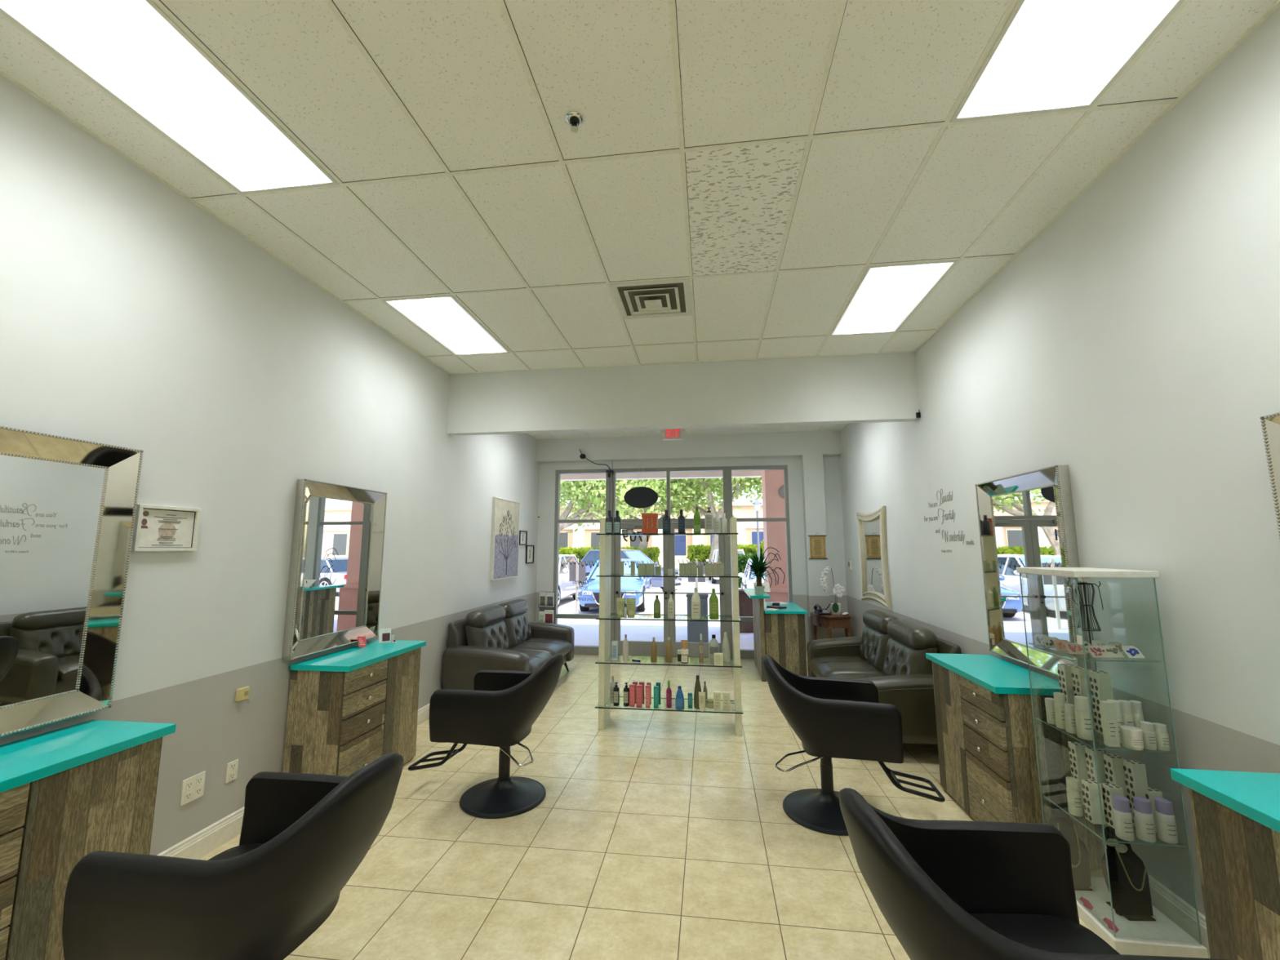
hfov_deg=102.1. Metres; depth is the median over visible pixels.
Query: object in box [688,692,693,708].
product box
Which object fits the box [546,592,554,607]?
magazine
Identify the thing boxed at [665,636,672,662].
bottle
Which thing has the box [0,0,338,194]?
recessed light
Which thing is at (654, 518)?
bottle
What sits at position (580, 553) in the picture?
hedge
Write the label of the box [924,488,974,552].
wall decal
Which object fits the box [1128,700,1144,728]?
bottle
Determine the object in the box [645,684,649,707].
product box
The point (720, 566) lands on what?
product box
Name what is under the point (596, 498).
oak tree
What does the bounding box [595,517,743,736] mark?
display shelf
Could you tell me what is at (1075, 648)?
card
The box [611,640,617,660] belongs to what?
product box
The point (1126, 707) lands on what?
bottle
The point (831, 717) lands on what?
chair
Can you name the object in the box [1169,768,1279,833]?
countertop
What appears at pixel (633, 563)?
product box
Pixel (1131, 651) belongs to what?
card
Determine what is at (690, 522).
window
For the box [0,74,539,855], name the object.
wall
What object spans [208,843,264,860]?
seat cushion
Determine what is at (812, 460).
wall
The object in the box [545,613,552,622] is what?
picture
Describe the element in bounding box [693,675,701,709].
bottle
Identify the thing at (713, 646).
bottle
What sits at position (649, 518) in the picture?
bottle
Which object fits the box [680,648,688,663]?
jar
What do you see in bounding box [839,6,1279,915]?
wall
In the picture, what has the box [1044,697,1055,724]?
bottle
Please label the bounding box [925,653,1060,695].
countertop
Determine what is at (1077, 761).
carton
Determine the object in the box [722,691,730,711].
product box
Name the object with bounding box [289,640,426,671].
countertop
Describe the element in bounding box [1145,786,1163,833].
carton
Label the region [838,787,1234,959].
chair
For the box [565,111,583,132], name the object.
sprinkler head
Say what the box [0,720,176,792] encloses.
countertop
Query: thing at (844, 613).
case
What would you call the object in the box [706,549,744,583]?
parked car
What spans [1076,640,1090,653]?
card
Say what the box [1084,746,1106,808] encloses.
carton
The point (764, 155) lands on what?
ceiling
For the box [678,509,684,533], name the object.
bottle
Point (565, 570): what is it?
mirror
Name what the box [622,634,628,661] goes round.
bottle
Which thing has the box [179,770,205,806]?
wall outlet
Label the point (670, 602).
bottle
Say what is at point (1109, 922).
decal
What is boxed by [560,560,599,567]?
lettering
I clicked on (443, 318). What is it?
recessed light
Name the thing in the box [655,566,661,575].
product box
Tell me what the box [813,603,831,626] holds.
desk phone
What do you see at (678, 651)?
jar
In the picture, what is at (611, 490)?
window
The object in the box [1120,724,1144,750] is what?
jar
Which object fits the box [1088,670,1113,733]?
carton
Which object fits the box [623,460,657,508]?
oval sign
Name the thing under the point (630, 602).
tube
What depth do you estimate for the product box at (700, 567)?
5.00 m
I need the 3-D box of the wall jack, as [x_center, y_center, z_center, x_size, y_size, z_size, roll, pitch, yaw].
[-2.435,1.311,3.167,0.024,0.072,0.076,-1,-8,7]
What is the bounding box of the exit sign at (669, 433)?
[656,428,689,439]
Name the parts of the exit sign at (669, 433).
sign panel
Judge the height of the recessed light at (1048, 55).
0.008 m
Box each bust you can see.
[1048,815,1093,890]
[1102,826,1155,920]
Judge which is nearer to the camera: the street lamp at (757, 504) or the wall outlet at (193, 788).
the wall outlet at (193, 788)
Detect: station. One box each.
[0,720,176,959]
[282,640,426,776]
[925,653,1098,870]
[1169,768,1279,959]
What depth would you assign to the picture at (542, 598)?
8.50 m
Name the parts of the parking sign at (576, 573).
sign post, sign plate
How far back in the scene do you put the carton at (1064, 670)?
2.66 m
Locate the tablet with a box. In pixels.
[753,582,770,592]
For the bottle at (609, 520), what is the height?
0.232 m
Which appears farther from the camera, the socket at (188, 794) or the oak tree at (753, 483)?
the oak tree at (753, 483)
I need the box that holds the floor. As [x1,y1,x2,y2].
[199,654,1210,959]
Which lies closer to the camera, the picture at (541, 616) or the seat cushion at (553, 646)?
the seat cushion at (553, 646)
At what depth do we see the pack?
5.10 m
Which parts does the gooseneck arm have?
rod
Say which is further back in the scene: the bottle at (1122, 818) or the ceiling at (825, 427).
the ceiling at (825, 427)
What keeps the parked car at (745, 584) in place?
on the ground
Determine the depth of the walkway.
10.61 m
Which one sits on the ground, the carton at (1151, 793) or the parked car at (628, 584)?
the parked car at (628, 584)
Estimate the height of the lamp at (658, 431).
0.074 m
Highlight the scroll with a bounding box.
[808,533,827,559]
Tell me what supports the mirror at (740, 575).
attached to the parked car at (745, 584)
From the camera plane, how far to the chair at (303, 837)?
1.51 m
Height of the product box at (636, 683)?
0.200 m
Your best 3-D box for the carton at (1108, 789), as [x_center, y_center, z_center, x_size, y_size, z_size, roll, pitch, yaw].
[2.192,1.507,2.390,0.056,0.176,0.054,-1,-8,7]
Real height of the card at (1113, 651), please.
0.048 m
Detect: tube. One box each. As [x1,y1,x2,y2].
[616,597,626,617]
[626,598,635,617]
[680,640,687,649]
[698,692,705,711]
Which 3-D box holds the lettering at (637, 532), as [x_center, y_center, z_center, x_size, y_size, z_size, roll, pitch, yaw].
[-0.075,0.934,8.531,0.430,0.173,0.001,-1,-8,7]
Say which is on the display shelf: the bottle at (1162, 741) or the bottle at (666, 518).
the bottle at (666, 518)
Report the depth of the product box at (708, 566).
4.97 m
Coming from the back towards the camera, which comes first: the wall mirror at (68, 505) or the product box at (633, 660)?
the product box at (633, 660)
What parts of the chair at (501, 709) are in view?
post, pump lever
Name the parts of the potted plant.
stem, pot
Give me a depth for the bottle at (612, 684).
5.01 m
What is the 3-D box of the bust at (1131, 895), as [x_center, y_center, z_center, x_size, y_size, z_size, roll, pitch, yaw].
[2.241,1.804,2.384,0.190,0.344,0.120,0,-7,1]
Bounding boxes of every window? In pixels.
[552,468,616,655]
[614,466,724,525]
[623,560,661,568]
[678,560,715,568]
[722,465,792,659]
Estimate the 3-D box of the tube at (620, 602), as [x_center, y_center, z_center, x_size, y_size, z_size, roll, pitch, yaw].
[-0.184,1.252,5.070,0.094,0.185,0.085,-1,-8,7]
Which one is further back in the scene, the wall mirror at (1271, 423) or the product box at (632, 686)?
the product box at (632, 686)
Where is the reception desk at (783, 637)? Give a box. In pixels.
[743,588,807,681]
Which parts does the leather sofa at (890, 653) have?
armrest, armrest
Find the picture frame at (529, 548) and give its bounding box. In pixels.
[525,545,534,564]
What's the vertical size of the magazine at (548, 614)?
0.225 m
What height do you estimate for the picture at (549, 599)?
0.150 m
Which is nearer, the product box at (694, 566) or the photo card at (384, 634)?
the photo card at (384, 634)
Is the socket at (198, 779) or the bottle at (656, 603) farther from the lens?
the bottle at (656, 603)
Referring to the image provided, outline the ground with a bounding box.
[557,575,741,622]
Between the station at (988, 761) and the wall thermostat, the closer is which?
the station at (988, 761)
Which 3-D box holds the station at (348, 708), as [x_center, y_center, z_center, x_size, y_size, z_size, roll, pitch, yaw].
[-2.097,1.774,3.897,0.450,0.931,0.955,-1,-8,7]
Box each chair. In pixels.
[62,752,403,959]
[408,653,564,818]
[761,654,945,835]
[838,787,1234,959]
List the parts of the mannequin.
hook arm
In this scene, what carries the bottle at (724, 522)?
on the display shelf
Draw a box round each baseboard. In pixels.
[156,702,430,859]
[1095,835,1209,955]
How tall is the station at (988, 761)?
0.931 m
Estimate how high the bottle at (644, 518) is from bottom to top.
0.105 m
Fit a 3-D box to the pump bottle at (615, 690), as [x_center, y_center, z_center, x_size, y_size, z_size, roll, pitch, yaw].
[-0.226,2.044,4.941,0.056,0.212,0.057,-1,-8,7]
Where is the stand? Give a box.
[391,634,397,642]
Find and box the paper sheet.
[770,601,790,604]
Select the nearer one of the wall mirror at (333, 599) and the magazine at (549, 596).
the wall mirror at (333, 599)
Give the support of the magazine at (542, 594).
in the magazine rack
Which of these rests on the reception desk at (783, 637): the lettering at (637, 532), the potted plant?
the potted plant
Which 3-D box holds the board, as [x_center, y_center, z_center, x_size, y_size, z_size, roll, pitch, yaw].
[0.388,3.320,14.011,0.440,0.729,0.334,-1,-8,7]
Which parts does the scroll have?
panel, rod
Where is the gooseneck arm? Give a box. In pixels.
[579,449,613,530]
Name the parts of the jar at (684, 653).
lid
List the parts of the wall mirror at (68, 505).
bead trim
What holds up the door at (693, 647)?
in the wall at (812, 460)
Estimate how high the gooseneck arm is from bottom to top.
1.333 m
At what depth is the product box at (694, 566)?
4.99 m
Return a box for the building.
[559,501,763,568]
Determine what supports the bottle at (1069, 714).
on the display cabinet
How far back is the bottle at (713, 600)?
4.90 m
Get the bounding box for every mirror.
[0,425,143,737]
[281,479,386,660]
[562,568,568,573]
[737,573,744,577]
[856,505,892,610]
[975,464,1091,676]
[1259,412,1279,539]
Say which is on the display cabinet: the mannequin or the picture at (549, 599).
the mannequin
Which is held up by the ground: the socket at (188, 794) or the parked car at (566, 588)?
the parked car at (566, 588)
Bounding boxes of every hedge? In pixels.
[559,546,660,565]
[686,543,762,563]
[737,552,764,587]
[759,539,764,553]
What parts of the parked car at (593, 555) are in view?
roof panel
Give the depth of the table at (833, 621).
7.34 m
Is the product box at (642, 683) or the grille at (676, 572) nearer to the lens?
the product box at (642, 683)
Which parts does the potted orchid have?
flower, flower, pot, flower, flower, flower, flower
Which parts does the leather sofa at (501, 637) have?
armrest, armrest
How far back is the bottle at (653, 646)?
4.94 m
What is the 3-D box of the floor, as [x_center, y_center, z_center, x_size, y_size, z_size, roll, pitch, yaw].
[-0.165,1.961,1.454,5.145,0.080,13.920,-1,-8,7]
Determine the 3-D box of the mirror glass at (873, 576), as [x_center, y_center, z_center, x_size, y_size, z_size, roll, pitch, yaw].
[2.972,0.973,6.582,0.006,0.980,0.880,-1,-8,7]
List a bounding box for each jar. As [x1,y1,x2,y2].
[622,529,626,533]
[626,528,633,533]
[677,649,680,662]
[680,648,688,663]
[706,698,713,708]
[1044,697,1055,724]
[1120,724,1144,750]
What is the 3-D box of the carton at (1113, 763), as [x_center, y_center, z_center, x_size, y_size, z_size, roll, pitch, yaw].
[2.271,1.463,2.461,0.056,0.281,0.057,-1,-8,7]
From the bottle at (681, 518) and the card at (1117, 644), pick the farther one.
the bottle at (681, 518)
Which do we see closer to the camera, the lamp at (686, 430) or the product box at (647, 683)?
the product box at (647, 683)
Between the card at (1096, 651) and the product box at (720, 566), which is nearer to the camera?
the card at (1096, 651)
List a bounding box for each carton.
[1057,663,1076,704]
[1067,741,1088,804]
[1071,666,1095,728]
[1081,779,1106,824]
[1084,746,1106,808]
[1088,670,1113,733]
[1102,783,1123,828]
[1103,754,1127,798]
[1123,760,1147,826]
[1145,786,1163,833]
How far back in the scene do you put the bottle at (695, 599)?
4.93 m
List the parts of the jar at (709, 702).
lid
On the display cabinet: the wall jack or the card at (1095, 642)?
the card at (1095, 642)
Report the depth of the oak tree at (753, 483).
29.96 m
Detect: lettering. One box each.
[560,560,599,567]
[573,581,596,600]
[622,531,648,542]
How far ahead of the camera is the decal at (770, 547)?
8.17 m
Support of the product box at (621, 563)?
on the display shelf
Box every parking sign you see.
[568,558,586,621]
[688,558,705,592]
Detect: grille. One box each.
[593,592,623,603]
[675,571,679,580]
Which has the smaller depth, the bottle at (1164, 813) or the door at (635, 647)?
the bottle at (1164, 813)
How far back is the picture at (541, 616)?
8.46 m
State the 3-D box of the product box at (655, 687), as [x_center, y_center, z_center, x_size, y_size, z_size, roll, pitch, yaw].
[0.151,2.041,4.860,0.044,0.195,0.033,-1,-8,7]
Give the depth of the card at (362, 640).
4.13 m
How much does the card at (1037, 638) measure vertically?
0.048 m
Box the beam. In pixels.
[446,352,919,435]
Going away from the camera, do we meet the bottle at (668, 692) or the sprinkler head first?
the sprinkler head
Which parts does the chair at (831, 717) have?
pump lever, post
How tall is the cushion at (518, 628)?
0.420 m
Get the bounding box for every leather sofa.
[441,599,574,689]
[806,609,961,744]
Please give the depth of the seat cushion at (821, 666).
5.49 m
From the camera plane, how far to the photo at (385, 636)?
4.34 m
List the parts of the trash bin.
bin lid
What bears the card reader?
on the reception desk at (783, 637)
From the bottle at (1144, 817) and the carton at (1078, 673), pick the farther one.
the carton at (1078, 673)
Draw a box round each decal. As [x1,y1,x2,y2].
[762,546,785,586]
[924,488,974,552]
[1079,896,1093,910]
[1102,917,1118,933]
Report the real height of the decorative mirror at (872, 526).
1.210 m
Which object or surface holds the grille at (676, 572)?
attached to the parked car at (593, 555)
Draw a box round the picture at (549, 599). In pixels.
[546,596,553,605]
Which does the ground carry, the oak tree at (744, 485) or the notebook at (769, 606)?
the oak tree at (744, 485)
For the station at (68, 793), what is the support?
on the floor
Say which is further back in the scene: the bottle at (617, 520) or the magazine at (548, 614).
the magazine at (548, 614)
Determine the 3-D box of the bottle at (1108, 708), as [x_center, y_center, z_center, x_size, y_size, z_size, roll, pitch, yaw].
[2.137,1.108,2.351,0.046,0.190,0.034,-1,-8,7]
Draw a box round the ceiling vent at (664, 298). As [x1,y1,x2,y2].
[608,278,692,319]
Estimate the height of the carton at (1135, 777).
0.281 m
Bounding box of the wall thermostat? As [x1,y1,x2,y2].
[848,560,852,569]
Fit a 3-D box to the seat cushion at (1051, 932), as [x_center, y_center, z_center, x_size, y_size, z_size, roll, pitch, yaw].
[1.104,1.379,1.380,0.520,0.120,0.492,0,-7,1]
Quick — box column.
[761,469,788,626]
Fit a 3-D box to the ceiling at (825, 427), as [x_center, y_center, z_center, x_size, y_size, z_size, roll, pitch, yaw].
[0.512,-0.949,7.029,4.945,0.064,2.890,-1,-8,7]
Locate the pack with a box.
[641,513,657,533]
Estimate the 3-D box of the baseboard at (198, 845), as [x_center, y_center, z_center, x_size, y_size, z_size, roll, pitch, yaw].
[-2.613,1.892,1.755,0.016,0.142,13.650,-1,-8,7]
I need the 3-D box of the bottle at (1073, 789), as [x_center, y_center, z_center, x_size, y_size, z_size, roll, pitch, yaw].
[2.100,1.529,2.500,0.055,0.160,0.056,-1,-8,7]
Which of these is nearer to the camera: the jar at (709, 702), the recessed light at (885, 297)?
the recessed light at (885, 297)
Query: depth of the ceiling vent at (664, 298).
4.05 m
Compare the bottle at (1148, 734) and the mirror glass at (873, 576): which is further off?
the mirror glass at (873, 576)
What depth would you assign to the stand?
4.33 m
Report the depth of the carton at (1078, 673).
2.58 m
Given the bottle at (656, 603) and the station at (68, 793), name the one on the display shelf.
the bottle at (656, 603)
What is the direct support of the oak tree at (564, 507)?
on the ground
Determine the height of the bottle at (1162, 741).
0.105 m
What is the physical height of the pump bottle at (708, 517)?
0.251 m
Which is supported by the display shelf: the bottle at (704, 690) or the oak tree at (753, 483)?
the bottle at (704, 690)
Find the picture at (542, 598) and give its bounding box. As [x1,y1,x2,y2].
[539,595,545,605]
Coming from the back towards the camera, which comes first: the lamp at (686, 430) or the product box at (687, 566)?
the lamp at (686, 430)
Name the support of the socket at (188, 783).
attached to the wall outlet at (193, 788)
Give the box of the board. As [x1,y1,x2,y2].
[645,588,662,617]
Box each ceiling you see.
[0,0,1279,374]
[528,423,847,439]
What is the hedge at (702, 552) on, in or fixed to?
on the ground
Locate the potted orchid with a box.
[819,566,844,614]
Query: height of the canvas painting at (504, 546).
1.100 m
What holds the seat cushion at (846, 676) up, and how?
on the leather sofa at (890, 653)
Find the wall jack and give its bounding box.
[235,686,249,702]
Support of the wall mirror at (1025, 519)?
attached to the wall at (1132, 345)
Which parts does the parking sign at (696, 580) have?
sign post, sign plate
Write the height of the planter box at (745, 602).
0.845 m
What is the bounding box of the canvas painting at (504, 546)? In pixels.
[489,497,519,580]
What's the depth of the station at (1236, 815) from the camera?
1.66 m
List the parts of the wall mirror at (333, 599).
casing, bead trim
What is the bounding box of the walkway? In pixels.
[557,619,754,648]
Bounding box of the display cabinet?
[1016,567,1208,958]
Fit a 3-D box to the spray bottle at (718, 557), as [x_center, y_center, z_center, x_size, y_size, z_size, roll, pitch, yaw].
[0.783,0.847,5.114,0.055,0.185,0.058,-1,-8,7]
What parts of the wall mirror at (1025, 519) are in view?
bead trim, casing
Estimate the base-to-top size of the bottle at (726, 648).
0.275 m
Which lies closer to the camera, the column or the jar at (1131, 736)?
the jar at (1131, 736)
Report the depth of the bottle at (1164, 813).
2.26 m
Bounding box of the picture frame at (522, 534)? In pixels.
[519,530,527,545]
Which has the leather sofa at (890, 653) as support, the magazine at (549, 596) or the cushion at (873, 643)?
the cushion at (873, 643)
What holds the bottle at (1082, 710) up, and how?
on the display cabinet
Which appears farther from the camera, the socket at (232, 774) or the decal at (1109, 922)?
the socket at (232, 774)
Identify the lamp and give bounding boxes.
[656,429,662,433]
[683,428,689,432]
[751,498,761,558]
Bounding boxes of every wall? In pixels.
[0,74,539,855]
[535,430,847,647]
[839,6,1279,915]
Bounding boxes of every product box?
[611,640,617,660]
[619,561,623,575]
[629,684,635,706]
[631,561,635,575]
[631,658,641,662]
[632,680,638,703]
[636,684,642,707]
[637,563,645,575]
[639,681,644,703]
[645,563,654,575]
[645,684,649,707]
[646,682,651,704]
[653,685,658,708]
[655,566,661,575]
[656,681,661,704]
[667,568,672,575]
[679,563,684,575]
[684,563,691,575]
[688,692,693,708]
[691,563,697,575]
[697,565,702,575]
[705,563,711,575]
[711,563,717,575]
[713,691,720,711]
[714,653,723,666]
[717,563,724,576]
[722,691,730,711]
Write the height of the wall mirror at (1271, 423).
1.229 m
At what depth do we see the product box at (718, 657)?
4.79 m
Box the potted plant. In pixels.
[738,546,777,595]
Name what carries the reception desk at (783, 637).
on the floor
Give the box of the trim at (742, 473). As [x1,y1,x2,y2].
[560,470,761,480]
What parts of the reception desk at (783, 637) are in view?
desk panel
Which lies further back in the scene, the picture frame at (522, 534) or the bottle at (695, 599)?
the picture frame at (522, 534)
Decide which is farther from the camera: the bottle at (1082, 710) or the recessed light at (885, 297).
the recessed light at (885, 297)
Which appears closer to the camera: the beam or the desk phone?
the beam
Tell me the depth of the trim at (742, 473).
11.11 m
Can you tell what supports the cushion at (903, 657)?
on the leather sofa at (890, 653)
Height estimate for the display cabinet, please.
1.605 m
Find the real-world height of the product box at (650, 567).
0.115 m
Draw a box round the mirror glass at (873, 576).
[861,518,884,596]
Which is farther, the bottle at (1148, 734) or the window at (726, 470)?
the window at (726, 470)
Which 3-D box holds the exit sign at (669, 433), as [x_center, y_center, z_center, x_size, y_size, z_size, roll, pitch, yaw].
[0.449,-0.728,7.056,0.466,0.365,0.078,-1,-8,7]
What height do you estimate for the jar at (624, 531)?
0.045 m
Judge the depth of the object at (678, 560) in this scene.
8.33 m
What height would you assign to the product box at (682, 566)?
0.118 m
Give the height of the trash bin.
0.860 m
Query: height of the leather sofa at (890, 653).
1.012 m
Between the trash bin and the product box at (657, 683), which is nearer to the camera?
the product box at (657, 683)
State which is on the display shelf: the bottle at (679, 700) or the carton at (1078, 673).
the bottle at (679, 700)
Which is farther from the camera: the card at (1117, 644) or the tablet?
the tablet
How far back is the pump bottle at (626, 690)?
4.91 m
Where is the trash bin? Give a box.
[685,594,708,642]
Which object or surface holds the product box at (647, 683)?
on the display shelf
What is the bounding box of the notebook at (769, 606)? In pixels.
[766,605,786,608]
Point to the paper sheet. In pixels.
(780, 602)
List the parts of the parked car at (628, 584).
grille trim, roof panel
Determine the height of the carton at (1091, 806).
0.176 m
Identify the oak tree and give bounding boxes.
[559,478,697,546]
[560,483,581,515]
[562,478,734,551]
[637,477,762,576]
[720,477,762,496]
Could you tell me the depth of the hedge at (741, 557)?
23.81 m
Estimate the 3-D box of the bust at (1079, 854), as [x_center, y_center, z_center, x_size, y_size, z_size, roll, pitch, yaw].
[2.138,1.853,2.585,0.190,0.299,0.120,0,-7,2]
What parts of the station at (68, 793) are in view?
door, drawer, drawer, drawer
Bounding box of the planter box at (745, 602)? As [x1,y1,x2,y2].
[738,588,753,632]
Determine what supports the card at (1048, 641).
on the display cabinet
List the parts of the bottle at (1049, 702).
lid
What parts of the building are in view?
pane, pane, pane, pane, pane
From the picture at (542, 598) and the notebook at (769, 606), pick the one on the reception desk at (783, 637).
the notebook at (769, 606)
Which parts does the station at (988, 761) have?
panel, knob, drawer, drawer, knob, drawer, door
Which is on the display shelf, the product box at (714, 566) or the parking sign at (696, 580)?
the product box at (714, 566)
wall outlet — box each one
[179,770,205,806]
[225,759,238,783]
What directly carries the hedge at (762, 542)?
on the ground
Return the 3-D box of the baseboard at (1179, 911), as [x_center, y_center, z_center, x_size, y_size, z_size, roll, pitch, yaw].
[2.263,1.791,1.040,0.016,0.142,13.500,-1,-8,7]
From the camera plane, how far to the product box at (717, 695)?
4.77 m
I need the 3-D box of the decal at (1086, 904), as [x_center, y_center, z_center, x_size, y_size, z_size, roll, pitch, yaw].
[2.087,1.980,2.417,0.036,0.002,0.100,-3,-8,20]
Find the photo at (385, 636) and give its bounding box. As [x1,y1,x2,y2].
[382,632,390,641]
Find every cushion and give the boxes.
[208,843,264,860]
[465,619,509,649]
[503,612,531,648]
[508,638,571,655]
[511,649,552,671]
[808,656,884,677]
[827,673,886,679]
[858,625,889,671]
[883,637,937,675]
[968,913,1119,954]
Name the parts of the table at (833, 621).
leg, leg, leg, leg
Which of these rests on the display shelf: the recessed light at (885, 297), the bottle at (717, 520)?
the bottle at (717, 520)
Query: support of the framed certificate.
attached to the wall at (132, 316)
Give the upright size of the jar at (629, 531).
0.055 m
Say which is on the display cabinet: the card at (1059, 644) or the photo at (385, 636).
the card at (1059, 644)
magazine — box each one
[538,611,544,622]
[539,591,546,607]
[543,609,554,623]
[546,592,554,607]
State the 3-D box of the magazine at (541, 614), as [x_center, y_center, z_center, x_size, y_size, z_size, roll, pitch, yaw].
[-1.613,2.254,8.470,0.085,0.200,0.014,-1,-8,7]
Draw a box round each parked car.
[557,554,583,608]
[578,558,651,611]
[581,549,681,589]
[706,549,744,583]
[737,558,764,588]
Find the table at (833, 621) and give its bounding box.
[809,612,852,639]
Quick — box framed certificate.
[130,503,201,551]
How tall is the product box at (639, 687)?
0.200 m
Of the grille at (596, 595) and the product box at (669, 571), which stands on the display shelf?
the product box at (669, 571)
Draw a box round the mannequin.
[1066,581,1103,644]
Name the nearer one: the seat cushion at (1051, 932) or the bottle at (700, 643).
the seat cushion at (1051, 932)
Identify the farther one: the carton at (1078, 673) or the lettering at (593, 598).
the lettering at (593, 598)
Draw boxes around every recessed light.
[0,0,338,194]
[382,294,510,355]
[829,260,958,336]
[950,0,1184,122]
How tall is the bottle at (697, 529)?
0.258 m
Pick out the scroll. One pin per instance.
(817, 543)
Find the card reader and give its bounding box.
[772,602,779,605]
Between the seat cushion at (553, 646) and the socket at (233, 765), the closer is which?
the socket at (233, 765)
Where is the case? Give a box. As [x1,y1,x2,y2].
[840,612,848,615]
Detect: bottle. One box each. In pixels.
[605,510,613,533]
[609,675,615,703]
[613,511,621,533]
[613,681,619,706]
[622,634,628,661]
[623,682,629,706]
[624,604,626,617]
[643,517,646,528]
[648,517,651,528]
[650,636,657,662]
[653,517,656,528]
[653,595,660,617]
[662,510,671,533]
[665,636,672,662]
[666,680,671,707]
[667,594,674,618]
[675,685,684,710]
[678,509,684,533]
[691,587,700,619]
[693,506,701,533]
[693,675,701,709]
[698,633,703,663]
[702,680,707,706]
[704,507,713,533]
[708,634,719,664]
[709,588,719,619]
[714,511,720,533]
[716,555,721,563]
[720,513,727,533]
[721,631,730,662]
[1053,692,1066,728]
[1063,702,1076,733]
[1066,776,1083,816]
[1073,695,1094,740]
[1099,700,1119,746]
[1106,699,1124,742]
[1111,795,1134,841]
[1118,699,1134,726]
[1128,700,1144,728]
[1133,795,1155,842]
[1139,720,1156,750]
[1152,722,1170,751]
[1154,797,1177,844]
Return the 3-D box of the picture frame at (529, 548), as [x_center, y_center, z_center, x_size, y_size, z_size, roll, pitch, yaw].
[-1.765,1.192,8.295,0.022,0.290,0.340,-1,-8,7]
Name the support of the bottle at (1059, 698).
on the display cabinet
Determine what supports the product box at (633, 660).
on the display shelf
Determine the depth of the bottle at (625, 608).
5.00 m
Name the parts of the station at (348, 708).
door, drawer, drawer, drawer, panel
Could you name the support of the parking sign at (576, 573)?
on the walkway
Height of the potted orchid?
0.692 m
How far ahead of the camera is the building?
43.44 m
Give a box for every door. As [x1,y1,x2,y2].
[614,522,669,655]
[665,521,726,657]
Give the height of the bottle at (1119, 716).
0.180 m
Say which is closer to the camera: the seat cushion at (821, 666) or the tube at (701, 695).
the tube at (701, 695)
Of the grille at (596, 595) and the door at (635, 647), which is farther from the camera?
the grille at (596, 595)
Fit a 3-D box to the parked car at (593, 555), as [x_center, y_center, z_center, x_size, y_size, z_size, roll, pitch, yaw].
[-0.581,4.032,23.392,4.868,1.770,2.258,-5,-9,33]
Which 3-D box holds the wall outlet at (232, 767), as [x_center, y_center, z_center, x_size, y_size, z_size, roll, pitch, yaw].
[-2.443,1.744,3.097,0.010,0.111,0.072,-1,-8,7]
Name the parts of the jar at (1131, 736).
lid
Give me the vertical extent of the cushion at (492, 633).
0.420 m
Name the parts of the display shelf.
post, glass shelf, post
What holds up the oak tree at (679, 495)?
on the ground
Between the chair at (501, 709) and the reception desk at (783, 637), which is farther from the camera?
the reception desk at (783, 637)
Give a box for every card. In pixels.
[357,636,366,647]
[378,627,391,643]
[1033,634,1048,644]
[1042,636,1057,648]
[1053,639,1070,651]
[1064,642,1086,654]
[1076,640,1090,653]
[1087,644,1110,657]
[1091,640,1107,646]
[1102,644,1124,657]
[1107,641,1125,653]
[1121,645,1145,657]
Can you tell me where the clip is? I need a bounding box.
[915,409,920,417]
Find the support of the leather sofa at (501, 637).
on the floor
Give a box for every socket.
[184,791,191,800]
[186,780,192,790]
[195,776,202,785]
[195,786,201,795]
[229,771,235,780]
[230,762,235,770]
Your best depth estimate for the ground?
17.05 m
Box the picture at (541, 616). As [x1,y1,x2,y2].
[539,614,543,622]
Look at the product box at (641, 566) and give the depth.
5.04 m
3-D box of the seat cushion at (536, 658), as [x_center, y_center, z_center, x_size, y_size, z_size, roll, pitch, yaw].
[-1.498,2.117,6.013,0.790,0.177,0.822,-1,-8,7]

